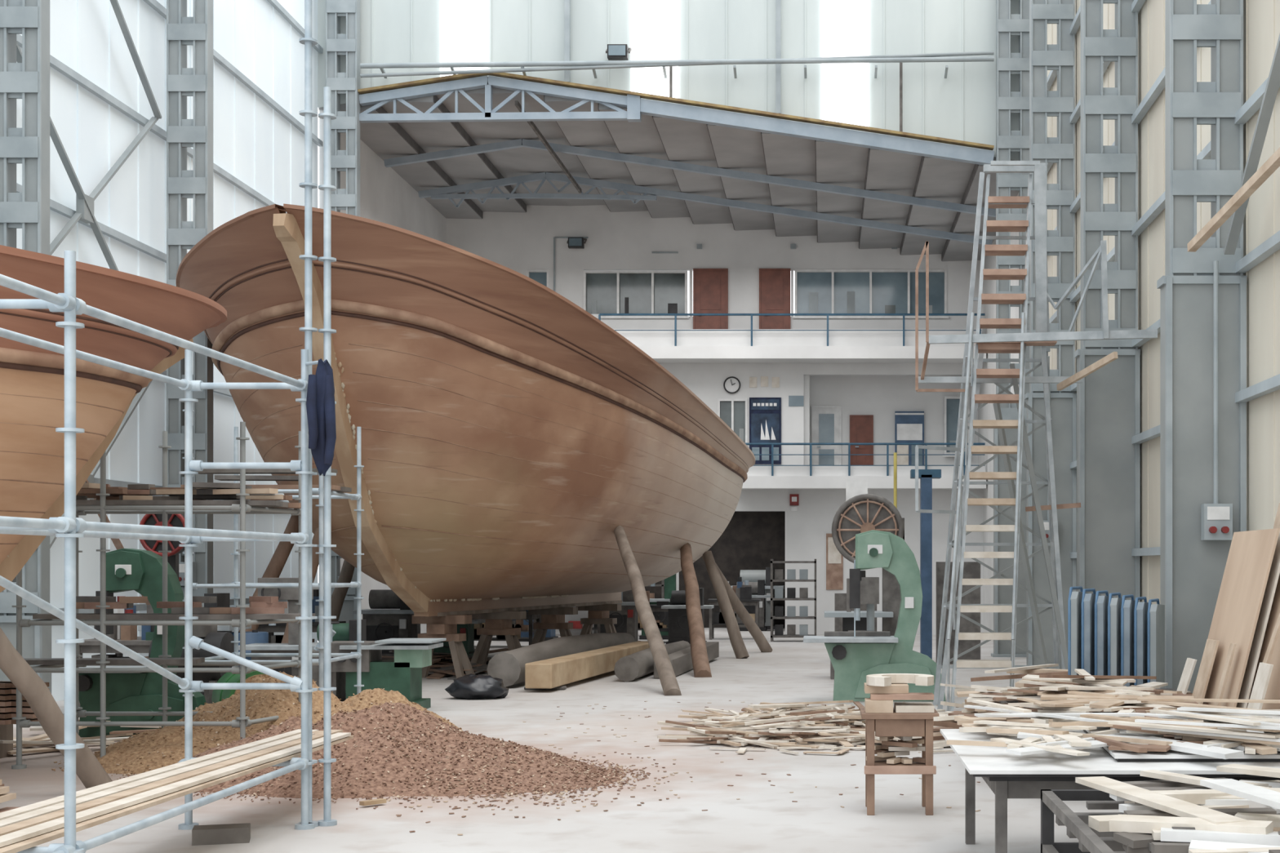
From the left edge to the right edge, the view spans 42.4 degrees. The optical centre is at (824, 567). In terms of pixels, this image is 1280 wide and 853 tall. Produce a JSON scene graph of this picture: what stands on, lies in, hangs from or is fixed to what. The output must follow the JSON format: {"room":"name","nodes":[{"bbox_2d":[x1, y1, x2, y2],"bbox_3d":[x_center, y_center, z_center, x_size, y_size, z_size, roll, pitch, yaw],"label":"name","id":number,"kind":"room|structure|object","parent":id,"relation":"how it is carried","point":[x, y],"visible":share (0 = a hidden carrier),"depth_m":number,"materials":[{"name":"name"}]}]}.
{"room":"woodworking shop","nodes":[
{"label":"woodworking shop","id":0,"kind":"room"},
{"bbox_2d":[16,0,317,701],"bbox_3d":[-10.390,-5.700,15.100,0.220,15.000,36.200,0,0,0],"label":"wall","id":1,"kind":"structure","parent":0,"point":[253,142],"depth_m":24.99,"materials":[{"name":"metal"}]},
{"bbox_2d":[16,0,161,604],"bbox_3d":[-10.095,-4.900,22.300,0.140,11.431,4.825,0,0,0],"label":"cross bracing","id":2,"kind":"object","parent":1,"relation":"attached to","point":[84,212],"visible":0.45,"depth_m":22.88,"materials":[{"name":"grey paint"}]},
{"bbox_2d":[16,0,323,613],"bbox_3d":[-10.230,-4.950,16.590,0.080,11.200,33.180,0,0,0],"label":"trim","id":3,"kind":"structure","parent":1,"relation":"attached to","point":[55,64],"depth_m":24.87,"materials":[{"name":"metal"}]},
{"bbox_2d":[319,110,445,633],"bbox_3d":[-10.200,-3.792,38.450,0.200,11.185,10.300,0,0,0],"label":"wall","id":4,"kind":"structure","parent":0,"point":[385,197],"depth_m":37.39,"materials":[{"name":"paint"}]},
{"bbox_2d":[0,627,1119,852],"bbox_3d":[-3.025,1.900,23.500,15.150,0.200,53.000,0,0,0],"label":"floor","id":5,"kind":"structure","parent":0,"point":[765,818],"depth_m":12.65,"materials":[{"name":"concrete"}]},
{"bbox_2d":[0,680,48,758],"bbox_3d":[-8.000,1.425,15.100,1.859,0.750,1.000,0,0,0],"label":"lumber","id":6,"kind":"object","parent":5,"relation":"on","point":[7,689],"visible":0.44,"depth_m":14.77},
{"bbox_2d":[0,0,51,693],"bbox_3d":[-9.740,-5.700,19.645,0.760,15.000,0.390,0,0,0],"label":"steel column","id":7,"kind":"structure","parent":5,"relation":"on","point":[28,80],"depth_m":19.60,"materials":[{"name":"metal"}]},
{"bbox_2d":[0,627,112,788],"bbox_3d":[-6.045,0.963,12.485,0.198,1.789,1.489,0,0,23],"label":"prop","id":8,"kind":"object","parent":5,"relation":"on","point":[90,771],"visible":0.73,"depth_m":12.50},
{"bbox_2d":[0,720,161,755],"bbox_3d":[-7.402,1.694,16.879,3.588,0.217,3.348,0,0,-24],"label":"floor slats","id":9,"kind":"structure","parent":5,"relation":"on","point":[43,740],"depth_m":15.99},
{"bbox_2d":[35,548,205,737],"bbox_3d":[-7.413,0.799,17.387,1.661,2.001,0.696,0,0,0],"label":"bandsaw","id":10,"kind":"object","parent":5,"relation":"on","point":[140,571],"visible":0.49,"depth_m":17.29,"materials":[{"name":"paint"}]},
{"bbox_2d":[78,595,208,710],"bbox_3d":[-8.550,1.075,20.550,1.300,1.449,1.300,0,0,0],"label":"workbench","id":11,"kind":"object","parent":5,"relation":"on","point":[126,635],"visible":0.15,"depth_m":20.10,"materials":[{"name":"metal"}]},
{"bbox_2d":[11,422,315,769],"bbox_3d":[-6.150,0.250,15.100,2.921,3.100,1.119,0,0,0],"label":"scaffold","id":12,"kind":"object","parent":5,"relation":"on","point":[103,506],"visible":0.63,"depth_m":14.67,"materials":[{"name":"metal"}]},
{"bbox_2d":[75,482,292,613],"bbox_3d":[-6.036,-0.169,15.120,2.216,1.198,1.002,0,0,0],"label":"wooden planks","id":13,"kind":"object","parent":12,"relation":"on","point":[201,491],"visible":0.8,"depth_m":14.97,"materials":[{"name":"wood"}]},
{"bbox_2d":[0,0,337,852],"bbox_3d":[-3.925,-1.500,7.800,1.045,6.600,7.329,0,0,0],"label":"scaffold","id":14,"kind":"object","parent":5,"relation":"on","point":[70,527],"visible":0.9,"depth_m":11.14,"materials":[{"name":"metal"}]},
{"bbox_2d":[0,728,353,852],"bbox_3d":[-3.983,1.295,9.522,0.576,0.052,7.055,0,0,1],"label":"boards","id":15,"kind":"object","parent":14,"relation":"on","point":[24,828],"visible":0.8,"depth_m":9.39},
{"bbox_2d":[305,358,336,475],"bbox_3d":[-3.444,-1.020,11.146,0.195,0.800,0.306,0,0,-22],"label":"cloth","id":16,"kind":"object","parent":14,"relation":"hanging from","point":[320,401],"visible":1,"depth_m":11.05,"materials":[{"name":"blue fabric"}]},
{"bbox_2d":[139,514,234,703],"bbox_3d":[-7.342,0.558,18.850,0.884,2.484,0.700,0,0,0],"label":"machine","id":17,"kind":"object","parent":5,"relation":"on","point":[210,635],"visible":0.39,"depth_m":18.65,"materials":[{"name":"metal"}]},
{"bbox_2d":[166,0,213,597],"bbox_3d":[-9.740,-5.700,24.945,0.760,15.000,0.390,0,0,0],"label":"steel column","id":18,"kind":"structure","parent":5,"relation":"on","point":[183,82],"depth_m":24.90,"materials":[{"name":"metal"}]},
{"bbox_2d":[211,671,270,703],"bbox_3d":[-6.191,1.440,17.684,0.706,0.704,0.757,0,0,-34],"label":"drum","id":19,"kind":"object","parent":5,"relation":"on","point":[217,695],"visible":0.16,"depth_m":17.42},
{"bbox_2d":[51,671,462,776],"bbox_3d":[-5.130,1.421,15.750,3.900,0.818,3.500,0,0,0],"label":"heap","id":20,"kind":"object","parent":5,"relation":"on","point":[146,751],"visible":0.41,"depth_m":15.18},
{"bbox_2d":[238,515,298,631],"bbox_3d":[-8.726,0.493,25.284,0.267,2.763,2.056,0,0,17],"label":"prop","id":21,"kind":"object","parent":5,"relation":"on","point":[277,563],"visible":0.31,"depth_m":25.65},
{"bbox_2d":[180,409,364,696],"bbox_3d":[-6.000,0.000,17.900,1.613,3.600,1.519,0,0,0],"label":"scaffolding","id":22,"kind":"object","parent":5,"relation":"on","point":[337,491],"visible":0.57,"depth_m":17.62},
{"bbox_2d":[238,577,317,677],"bbox_3d":[-6.999,0.969,21.169,1.002,1.662,0.698,0,0,0],"label":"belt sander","id":23,"kind":"object","parent":5,"relation":"on","point":[291,595],"visible":0.24,"depth_m":21.04,"materials":[{"name":"metal"}]},
{"bbox_2d":[191,798,386,845],"bbox_3d":[-3.627,1.750,11.432,0.395,0.100,1.980,0,0,24],"label":"blocks","id":24,"kind":"object","parent":5,"relation":"on","point":[232,833],"depth_m":10.62},
{"bbox_2d":[257,589,346,643],"bbox_3d":[-8.650,1.081,26.800,1.300,1.438,1.000,0,0,0],"label":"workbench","id":25,"kind":"object","parent":5,"relation":"on","point":[278,628],"visible":0.22,"depth_m":26.40,"materials":[{"name":"wood"}]},
{"bbox_2d":[311,619,366,699],"bbox_3d":[-6.622,1.260,22.352,0.955,1.080,0.665,0,0,0],"label":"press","id":26,"kind":"object","parent":5,"relation":"on","point":[344,631],"visible":0.05,"depth_m":22.24,"materials":[{"name":"metal"}]},
{"bbox_2d":[331,560,355,621],"bbox_3d":[-8.650,0.610,28.994,0.265,2.483,1.166,0,0,32],"label":"prop","id":27,"kind":"object","parent":5,"relation":"on","point":[339,594],"visible":0.33,"depth_m":28.97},
{"bbox_2d":[325,0,361,622],"bbox_3d":[-9.740,-5.700,32.895,0.760,15.000,0.390,0,0,0],"label":"steel column","id":28,"kind":"structure","parent":5,"relation":"on","point":[338,44],"depth_m":32.83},
{"bbox_2d":[359,75,994,164],"bbox_3d":[-2.989,-9.044,33.070,12.856,1.790,0.220,0,0,0],"label":"truss","id":29,"kind":"object","parent":28,"relation":"attached to","point":[636,106],"visible":0.99,"depth_m":32.99,"materials":[{"name":"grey metal"}]},
{"bbox_2d":[357,72,994,150],"bbox_3d":[-2.990,-9.239,33.000,12.827,1.572,0.200,0,0,0],"label":"roof edge","id":30,"kind":"object","parent":29,"relation":"attached to","point":[456,77],"visible":1,"depth_m":32.91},
{"bbox_2d":[311,622,446,708],"bbox_3d":[-5.675,1.244,20.575,1.650,1.111,0.850,0,0,0],"label":"machine","id":31,"kind":"object","parent":5,"relation":"on","point":[403,673],"visible":0.51,"depth_m":20.30,"materials":[{"name":"paint"}]},
{"bbox_2d":[116,702,647,803],"bbox_3d":[-3.779,1.502,14.300,4.530,0.656,3.840,0,0,0],"label":"heap","id":32,"kind":"object","parent":5,"relation":"on","point":[397,749],"visible":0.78,"depth_m":13.40,"materials":[{"name":"wood"}]},
{"bbox_2d":[352,589,417,659],"bbox_3d":[-8.080,1.080,30.550,1.240,1.440,0.860,0,0,0],"label":"machine","id":33,"kind":"object","parent":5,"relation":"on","point":[388,616],"visible":0.66,"depth_m":30.23,"materials":[{"name":"metal"}]},
{"bbox_2d":[412,614,475,679],"bbox_3d":[-6.167,1.297,26.338,0.941,1.054,0.538,0,0,10],"label":"block stack","id":34,"kind":"object","parent":5,"relation":"on","point":[438,627],"visible":0.57,"depth_m":26.18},
{"bbox_2d":[176,203,755,616],"bbox_3d":[-5.673,-1.975,29.065,7.272,5.510,15.958,0,0,10],"label":"hull","id":35,"kind":"object","parent":34,"relation":"on","point":[508,431],"visible":0.84,"depth_m":23.68,"materials":[{"name":"wood"}]},
{"bbox_2d":[382,648,508,679],"bbox_3d":[-6.537,1.633,28.881,3.278,0.352,5.564,0,0,0],"label":"pile","id":36,"kind":"object","parent":5,"relation":"on","point":[437,671],"visible":0.26,"depth_m":27.71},
{"bbox_2d":[444,673,508,699],"bbox_3d":[-4.766,1.630,22.405,0.851,0.340,0.658,0,0,0],"label":"bag","id":37,"kind":"object","parent":5,"relation":"on","point":[469,686],"visible":1,"depth_m":22.20,"materials":[{"name":"plastic"}]},
{"bbox_2d":[470,610,526,668],"bbox_3d":[-5.730,1.297,28.749,0.941,1.054,0.538,0,0,10],"label":"block stack","id":38,"kind":"object","parent":5,"relation":"on","point":[496,623],"visible":0.67,"depth_m":28.61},
{"bbox_2d":[528,607,577,644],"bbox_3d":[-5.232,1.297,31.504,0.941,1.054,0.538,0,0,10],"label":"block stack","id":39,"kind":"object","parent":5,"relation":"on","point":[551,618],"visible":0.61,"depth_m":31.36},
{"bbox_2d":[486,632,635,687],"bbox_3d":[-4.274,1.470,28.094,0.563,0.620,7.861,0,0,7],"label":"log","id":40,"kind":"object","parent":5,"relation":"on","point":[508,666],"visible":0.59,"depth_m":25.61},
{"bbox_2d":[524,640,649,689],"bbox_3d":[-3.785,1.590,26.959,0.614,0.420,7.148,0,0,6],"label":"timber beam","id":41,"kind":"structure","parent":5,"relation":"on","point":[553,673],"depth_m":24.72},
{"bbox_2d":[575,604,621,635],"bbox_3d":[-4.734,1.297,34.260,0.941,1.054,0.538,0,0,10],"label":"block stack","id":42,"kind":"object","parent":5,"relation":"on","point":[597,614],"visible":0.59,"depth_m":34.11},
{"bbox_2d":[597,590,648,641],"bbox_3d":[-4.680,0.750,37.350,1.240,2.100,0.860,0,0,0],"label":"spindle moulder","id":43,"kind":"object","parent":5,"relation":"on","point":[628,617],"visible":0.41,"depth_m":37.03,"materials":[{"name":"metal"}]},
{"bbox_2d":[613,525,681,695],"bbox_3d":[-2.770,0.603,25.029,0.246,2.595,4.564,0,0,-17],"label":"prop","id":44,"kind":"object","parent":5,"relation":"on","point":[669,684],"visible":0.96,"depth_m":24.52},
{"bbox_2d":[613,640,690,682],"bbox_3d":[-2.921,1.585,28.401,0.423,0.430,5.618,0,0,4],"label":"log","id":45,"kind":"object","parent":5,"relation":"on","point":[636,665],"visible":0.63,"depth_m":25.90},
{"bbox_2d":[639,573,675,639],"bbox_3d":[-4.080,0.750,40.950,1.240,2.100,0.860,0,0,0],"label":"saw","id":46,"kind":"object","parent":5,"relation":"on","point":[670,582],"visible":0.17,"depth_m":40.63,"materials":[{"name":"metal"}]},
{"bbox_2d":[355,700,980,835],"bbox_3d":[-0.824,1.795,16.458,5.978,0.008,11.304,0,0,0],"label":"chips","id":47,"kind":"object","parent":5,"relation":"on","point":[535,797],"visible":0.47,"depth_m":12.88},
{"bbox_2d":[653,641,719,678],"bbox_3d":[-2.400,1.620,29.050,0.300,0.340,5.517,0,0,4],"label":"timber beam","id":48,"kind":"structure","parent":5,"relation":"on","point":[681,660],"depth_m":27.81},
{"bbox_2d":[661,587,714,644],"bbox_3d":[-3.127,1.140,37.417,1.145,1.320,0.795,0,0,0],"label":"press","id":49,"kind":"object","parent":5,"relation":"on","point":[678,628],"visible":0.67,"depth_m":37.13,"materials":[{"name":"metal"}]},
{"bbox_2d":[680,542,711,677],"bbox_3d":[-2.294,0.728,28.658,0.293,2.384,4.096,0,0,-9],"label":"prop","id":50,"kind":"object","parent":5,"relation":"on","point":[701,668],"visible":0.94,"depth_m":28.17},
{"bbox_2d":[702,551,749,658],"bbox_3d":[-1.961,0.761,32.425,1.081,2.183,0.264,0,0,32],"label":"prop","id":51,"kind":"object","parent":5,"relation":"on","point":[737,643],"visible":0.95,"depth_m":32.34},
{"bbox_2d":[707,576,760,639],"bbox_3d":[-2.250,1.016,40.900,1.300,1.568,0.800,0,0,0],"label":"workbench","id":52,"kind":"object","parent":5,"relation":"on","point":[744,593],"visible":0.63,"depth_m":40.60,"materials":[{"name":"metal"}]},
{"bbox_2d":[701,555,773,652],"bbox_3d":[-1.824,0.767,34.092,1.797,2.203,0.246,0,0,-39],"label":"prop","id":53,"kind":"object","parent":5,"relation":"on","point":[752,627],"visible":0.66,"depth_m":34.16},
{"bbox_2d":[734,579,770,631],"bbox_3d":[-2.080,1.080,46.350,1.240,1.440,0.860,0,0,0],"label":"machine","id":54,"kind":"object","parent":5,"relation":"on","point":[757,588],"visible":0.35,"depth_m":46.03,"materials":[{"name":"metal"}]},
{"bbox_2d":[730,567,784,629],"bbox_3d":[-1.938,0.900,47.648,1.525,1.800,1.055,0,0,0],"label":"machine","id":55,"kind":"object","parent":5,"relation":"on","point":[752,575],"visible":0.23,"depth_m":47.35,"materials":[{"name":"metal"}]},
{"bbox_2d":[770,559,816,641],"bbox_3d":[-0.745,0.800,39.705,1.110,2.000,0.610,0,0,0],"label":"shelving unit","id":56,"kind":"object","parent":5,"relation":"on","point":[779,573],"visible":0.94,"depth_m":39.50,"materials":[{"name":"metal"}]},
{"bbox_2d":[657,700,942,751],"bbox_3d":[-0.197,1.629,18.041,3.180,0.347,4.146,0,0,0],"label":"pile","id":57,"kind":"object","parent":5,"relation":"on","point":[779,724],"visible":0.84,"depth_m":17.11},
{"bbox_2d":[709,709,953,754],"bbox_3d":[0.282,1.774,18.056,2.886,0.038,4.979,0,0,0],"label":"boards","id":58,"kind":"object","parent":5,"relation":"on","point":[741,750],"depth_m":16.00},
{"bbox_2d":[848,570,879,631],"bbox_3d":[0.600,0.925,24.625,0.500,1.750,0.550,0,0,0],"label":"drill","id":59,"kind":"object","parent":5,"relation":"on","point":[869,586],"visible":0.44,"depth_m":24.40,"materials":[{"name":"grey metal"}]},
{"bbox_2d":[824,493,904,679],"bbox_3d":[0.700,0.308,26.500,1.400,2.983,1.000,0,0,0],"label":"spoked-wheel bandsaw","id":60,"kind":"object","parent":5,"relation":"on","point":[860,513],"visible":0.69,"depth_m":26.36,"materials":[{"name":"grey metal"}]},
{"bbox_2d":[803,529,946,701],"bbox_3d":[0.675,0.650,22.000,1.909,2.300,0.800,0,0,0],"label":"bandsaw","id":61,"kind":"object","parent":5,"relation":"on","point":[854,655],"visible":0.92,"depth_m":21.88,"materials":[{"name":"paint"}]},
{"bbox_2d":[860,707,938,815],"bbox_3d":[0.550,1.430,12.075,0.560,0.740,0.550,0,0,0],"label":"wooden stool","id":62,"kind":"object","parent":5,"relation":"on","point":[895,724],"visible":0.99,"depth_m":11.84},
{"bbox_2d":[866,737,924,764],"bbox_3d":[0.548,1.335,12.083,0.480,0.190,0.475,0,0,0],"label":"wood offcuts","id":63,"kind":"object","parent":62,"relation":"on","point":[888,750],"visible":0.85,"depth_m":11.99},
{"bbox_2d":[864,673,933,713],"bbox_3d":[0.555,0.929,12.067,0.510,0.258,0.466,0,0,0],"label":"wood block","id":64,"kind":"object","parent":62,"relation":"on","point":[883,689],"visible":1,"depth_m":11.91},
{"bbox_2d":[834,452,980,664],"bbox_3d":[1.550,-0.150,30.686,2.700,3.900,1.628,0,0,0],"label":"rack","id":65,"kind":"object","parent":5,"relation":"on","point":[971,570],"visible":0.43,"depth_m":30.10,"materials":[{"name":"metal"}]},
{"bbox_2d":[918,663,1067,747],"bbox_3d":[2.315,1.430,17.450,2.742,0.771,3.058,0,0,0],"label":"boards","id":66,"kind":"object","parent":5,"relation":"on","point":[940,741],"visible":0.06,"depth_m":17.18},
{"bbox_2d":[991,0,1029,657],"bbox_3d":[3.805,-5.700,32.845,0.870,15.000,0.390,0,0,0],"label":"steel column","id":67,"kind":"structure","parent":5,"relation":"on","point":[1008,24],"depth_m":32.78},
{"bbox_2d":[999,700,1038,717],"bbox_3d":[2.225,1.490,13.950,1.250,0.620,2.500,0,0,0],"label":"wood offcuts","id":68,"kind":"object","parent":5,"relation":"on","point":[1007,701],"visible":0.02,"depth_m":14.35,"materials":[{"name":"wood"}]},
{"bbox_2d":[956,669,1208,713],"bbox_3d":[2.271,1.044,13.982,2.132,0.282,3.088,0,0,0],"label":"pile","id":69,"kind":"object","parent":68,"relation":"on","point":[1084,692],"visible":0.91,"depth_m":13.56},
{"bbox_2d":[915,160,1157,711],"bbox_3d":[2.607,-1.679,20.267,2.954,6.993,2.175,0,0,0],"label":"stair tower","id":70,"kind":"object","parent":5,"relation":"on","point":[1001,343],"visible":0.95,"depth_m":20.58,"materials":[{"name":"metal"}]},
{"bbox_2d":[1024,0,1076,669],"bbox_3d":[3.805,-5.700,27.445,0.870,15.000,0.390,0,0,0],"label":"steel column","id":71,"kind":"structure","parent":5,"relation":"on","point":[1043,56],"depth_m":27.38,"materials":[{"name":"metal"}]},
{"bbox_2d":[1040,789,1125,852],"bbox_3d":[2.150,1.465,6.950,2.100,0.670,2.700,0,0,0],"label":"frame","id":72,"kind":"object","parent":5,"relation":"on","point":[1090,840],"visible":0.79,"depth_m":8.05,"materials":[{"name":"metal"}]},
{"bbox_2d":[1085,777,1279,852],"bbox_3d":[2.212,1.125,6.921,2.068,0.201,2.574,0,0,0],"label":"crate board offcuts","id":73,"kind":"object","parent":72,"relation":"on","point":[1142,828],"visible":0.72,"depth_m":6.71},
{"bbox_2d":[1075,764,1279,824],"bbox_3d":[2.091,1.000,7.143,1.727,0.105,2.117,0,0,0],"label":"boards","id":74,"kind":"object","parent":73,"relation":"on","point":[1269,797],"depth_m":7.25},
{"bbox_2d":[1074,0,1140,602],"bbox_3d":[3.805,-5.700,21.945,0.870,15.000,0.390,0,0,0],"label":"steel column","id":75,"kind":"structure","parent":5,"relation":"on","point":[1108,397],"depth_m":21.88,"materials":[{"name":"metal"}]},
{"bbox_2d":[964,768,1279,852],"bbox_3d":[2.090,1.450,9.700,2.420,0.700,2.000,0,0,0],"label":"panel table","id":76,"kind":"object","parent":5,"relation":"on","point":[1003,788],"visible":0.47,"depth_m":8.75,"materials":[{"name":"metal"}]},
{"bbox_2d":[940,727,1279,777],"bbox_3d":[2.180,1.060,9.625,2.840,0.076,2.190,0,0,0],"label":"table top","id":77,"kind":"object","parent":76,"relation":"on","point":[978,761],"visible":0.53,"depth_m":8.88,"materials":[{"name":"wood"}]},
{"bbox_2d":[933,697,1279,759],"bbox_3d":[2.171,0.926,9.650,2.503,0.182,2.456,0,0,0],"label":"strips","id":78,"kind":"object","parent":77,"relation":"on","point":[1176,726],"visible":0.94,"depth_m":9.60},
{"bbox_2d":[1156,688,1177,691],"bbox_3d":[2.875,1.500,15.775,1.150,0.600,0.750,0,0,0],"label":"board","id":79,"kind":"object","parent":5,"relation":"on","point":[1172,690],"visible":0.02,"depth_m":16.05,"materials":[{"name":"wood"}]},
{"bbox_2d":[1067,586,1164,686],"bbox_3d":[2.823,0.683,15.750,1.034,0.994,0.627,0,0,0],"label":"radiator","id":80,"kind":"object","parent":79,"relation":"on","point":[1108,635],"visible":0.83,"depth_m":15.45,"materials":[{"name":"blue metal"}]},
{"bbox_2d":[1156,0,1247,693],"bbox_3d":[3.805,-5.700,16.445,0.870,15.000,0.390,0,0,0],"label":"steel column","id":81,"kind":"structure","parent":5,"relation":"on","point":[1192,569],"depth_m":16.38,"materials":[{"name":"metal"}]},
{"bbox_2d":[1200,260,1232,540],"bbox_3d":[3.900,-1.660,16.200,0.280,2.780,0.200,0,0,0],"label":"box","id":82,"kind":"object","parent":81,"relation":"attached to","point":[1216,518],"visible":0.99,"depth_m":16.24,"materials":[{"name":"grey metal"}]},
{"bbox_2d":[1176,502,1279,709],"bbox_3d":[3.460,0.631,12.900,1.160,2.337,3.000,0,0,0],"label":"wooden boards","id":83,"kind":"object","parent":5,"relation":"on","point":[1241,658],"visible":0.41,"depth_m":12.83,"materials":[{"name":"wood"}]},
{"bbox_3d":[-7.867,1.381,10.290,1.065,0.901,0.895,0,0,0],"label":"block stack","id":84,"kind":"object","parent":5,"relation":"on","visible":0},
{"bbox_2d":[0,244,226,592],"bbox_3d":[-7.272,-0.616,11.465,3.991,3.092,7.034,0,0,27],"label":"boat hull","id":85,"kind":"object","parent":84,"relation":"on","point":[32,378],"visible":0.87,"depth_m":11.95,"materials":[{"name":"wood"}]},
{"bbox_2d":[317,0,1018,160],"bbox_3d":[-3.025,-10.717,33.265,14.550,4.966,0.170,0,0,0],"label":"wall","id":86,"kind":"structure","parent":0,"point":[962,105],"depth_m":33.20,"materials":[{"name":"metal"}]},
{"bbox_2d":[440,0,487,76],"bbox_3d":[-7.325,-11.550,33.155,0.950,3.300,0.030,0,0,0],"label":"window","id":87,"kind":"structure","parent":86,"relation":"in","point":[463,23],"depth_m":33.14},
{"bbox_2d":[631,0,678,97],"bbox_3d":[-3.450,-11.340,33.155,0.960,3.721,0.030,0,0,0],"label":"window","id":88,"kind":"structure","parent":86,"relation":"in","point":[654,23],"depth_m":33.14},
{"bbox_2d":[360,0,994,131],"bbox_3d":[-2.950,-10.993,32.928,12.702,4.414,0.456,0,0,0],"label":"railing","id":89,"kind":"object","parent":86,"relation":"attached to","point":[569,65],"visible":1,"depth_m":32.72,"materials":[{"name":"grey metal"}]},
{"bbox_2d":[822,0,868,126],"bbox_3d":[0.425,-11.051,33.155,0.950,4.297,0.030,0,0,0],"label":"window","id":90,"kind":"structure","parent":86,"relation":"in","point":[845,23],"depth_m":33.14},
{"bbox_2d":[318,87,1018,261],"bbox_3d":[-3.025,-9.109,38.425,14.550,1.882,10.350,0,0,0],"label":"ceiling","id":91,"kind":"structure","parent":0,"point":[654,137],"depth_m":37.03,"materials":[{"name":"metal"}]},
{"bbox_2d":[383,138,995,217],"bbox_3d":[-2.900,-8.758,36.800,14.022,1.772,0.140,0,0,0],"label":"roof beam","id":92,"kind":"structure","parent":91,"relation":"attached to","point":[518,143],"depth_m":36.73,"materials":[{"name":"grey metal"}]},
{"bbox_2d":[417,172,992,244],"bbox_3d":[-2.900,-8.758,39.900,14.022,1.772,0.140,0,0,0],"label":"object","id":93,"kind":"object","parent":91,"relation":"attached to","point":[444,193],"visible":0.92,"depth_m":39.83,"materials":[{"name":"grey metal"}]},
{"bbox_2d":[445,204,983,635],"bbox_3d":[-2.925,-4.125,44.500,14.750,11.850,1.800,0,0,0],"label":"wall","id":94,"kind":"structure","parent":0,"point":[518,242],"depth_m":43.60,"materials":[{"name":"paint"}]},
{"bbox_2d":[583,270,688,318],"bbox_3d":[-5.045,-7.280,43.630,2.870,1.280,0.220,0,0,0],"label":"window","id":95,"kind":"structure","parent":94,"relation":"in","point":[605,291],"depth_m":43.70,"materials":[{"name":"clear glass"}]},
{"bbox_2d":[693,268,728,328],"bbox_3d":[-3.035,-6.850,43.528,0.930,2.240,0.136,0,0,0],"label":"door","id":96,"kind":"structure","parent":94,"relation":"in","point":[710,286],"depth_m":43.54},
{"bbox_2d":[644,511,785,627],"bbox_3d":[-5.550,-0.150,46.250,9.300,3.900,4.900,0,0,0],"label":"doorway","id":97,"kind":"structure","parent":94,"relation":"in","point":[750,540],"depth_m":48.59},
{"bbox_2d":[717,398,747,445],"bbox_3d":[-2.450,-3.770,43.630,0.900,1.460,0.220,0,0,0],"label":"window","id":98,"kind":"structure","parent":94,"relation":"in","point":[733,411],"depth_m":43.70,"materials":[{"name":"clear glass"}]},
{"bbox_2d":[749,397,781,464],"bbox_3d":[-1.575,-3.640,43.565,0.850,1.780,0.061,0,0,0],"label":"poster board","id":99,"kind":"object","parent":94,"relation":"attached to","point":[765,413],"visible":0.92,"depth_m":43.54,"materials":[{"name":"blue paper"}]},
{"bbox_2d":[759,268,791,328],"bbox_3d":[-1.320,-6.850,43.528,0.840,2.240,0.136,0,0,0],"label":"door","id":100,"kind":"structure","parent":94,"relation":"in","point":[775,284],"depth_m":43.54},
{"bbox_2d":[598,313,986,363],"bbox_3d":[-0.850,-6.014,42.979,10.100,1.188,1.238,0,0,0],"label":"balcony","id":101,"kind":"object","parent":94,"relation":"attached to","point":[675,345],"visible":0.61,"depth_m":42.66,"materials":[{"name":"paint"}]},
{"bbox_2d":[811,405,841,465],"bbox_3d":[0.060,-3.385,45.028,0.820,2.130,0.136,0,0,0],"label":"door","id":102,"kind":"structure","parent":94,"relation":"in","point":[826,420],"depth_m":45.03,"materials":[{"name":"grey glass"}]},
{"bbox_2d":[826,533,843,590],"bbox_3d":[0.275,-0.150,43.574,0.450,1.500,0.047,0,0,0],"label":"chart","id":103,"kind":"object","parent":94,"relation":"attached to","point":[834,559],"visible":0.75,"depth_m":43.57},
{"bbox_2d":[849,414,873,465],"bbox_3d":[1.025,-3.260,45.028,0.650,1.880,0.136,0,0,0],"label":"door","id":104,"kind":"structure","parent":94,"relation":"in","point":[861,426],"depth_m":45.05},
{"bbox_2d":[742,443,986,489],"bbox_3d":[0.900,-2.644,42.979,6.600,1.188,1.238,0,0,0],"label":"balcony","id":105,"kind":"object","parent":94,"relation":"attached to","point":[811,477],"visible":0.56,"depth_m":42.48,"materials":[{"name":"paint"}]},
{"bbox_2d":[792,269,948,318],"bbox_3d":[1.240,-7.295,43.630,4.160,1.310,0.220,0,0,0],"label":"window","id":106,"kind":"structure","parent":94,"relation":"in","point":[816,291],"depth_m":43.70,"materials":[{"name":"clear glass"}]},
{"bbox_2d":[894,411,924,465],"bbox_3d":[2.350,-3.500,45.020,0.800,1.600,0.120,0,0,0],"label":"poster","id":107,"kind":"object","parent":94,"relation":"attached to","point":[908,425],"visible":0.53,"depth_m":44.96,"materials":[{"name":"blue paper"}]},
{"bbox_2d":[942,396,969,457],"bbox_3d":[3.650,-3.870,44.970,0.800,1.660,0.220,0,0,0],"label":"window","id":108,"kind":"structure","parent":94,"relation":"in","point":[951,404],"depth_m":45.04,"materials":[{"name":"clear glass"}]},
{"bbox_2d":[983,0,1279,688],"bbox_3d":[4.344,-5.700,20.300,0.212,15.000,46.600,0,0,0],"label":"wall","id":109,"kind":"structure","parent":0,"point":[1261,18],"depth_m":20.75,"materials":[{"name":"metal"}]},
{"bbox_2d":[1047,0,1279,558],"bbox_3d":[4.170,-5.350,16.590,0.100,10.400,33.180,0,0,0],"label":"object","id":110,"kind":"structure","parent":109,"relation":"attached to","point":[1253,104],"depth_m":20.41,"materials":[{"name":"metal"}]},
{"bbox_2d":[1186,33,1279,254],"bbox_3d":[3.840,-6.850,13.650,0.520,7.540,4.931,0,0,0],"label":"cross bracing","id":111,"kind":"object","parent":109,"relation":"attached to","point":[1237,206],"visible":1,"depth_m":14.93,"materials":[{"name":"grey paint"}]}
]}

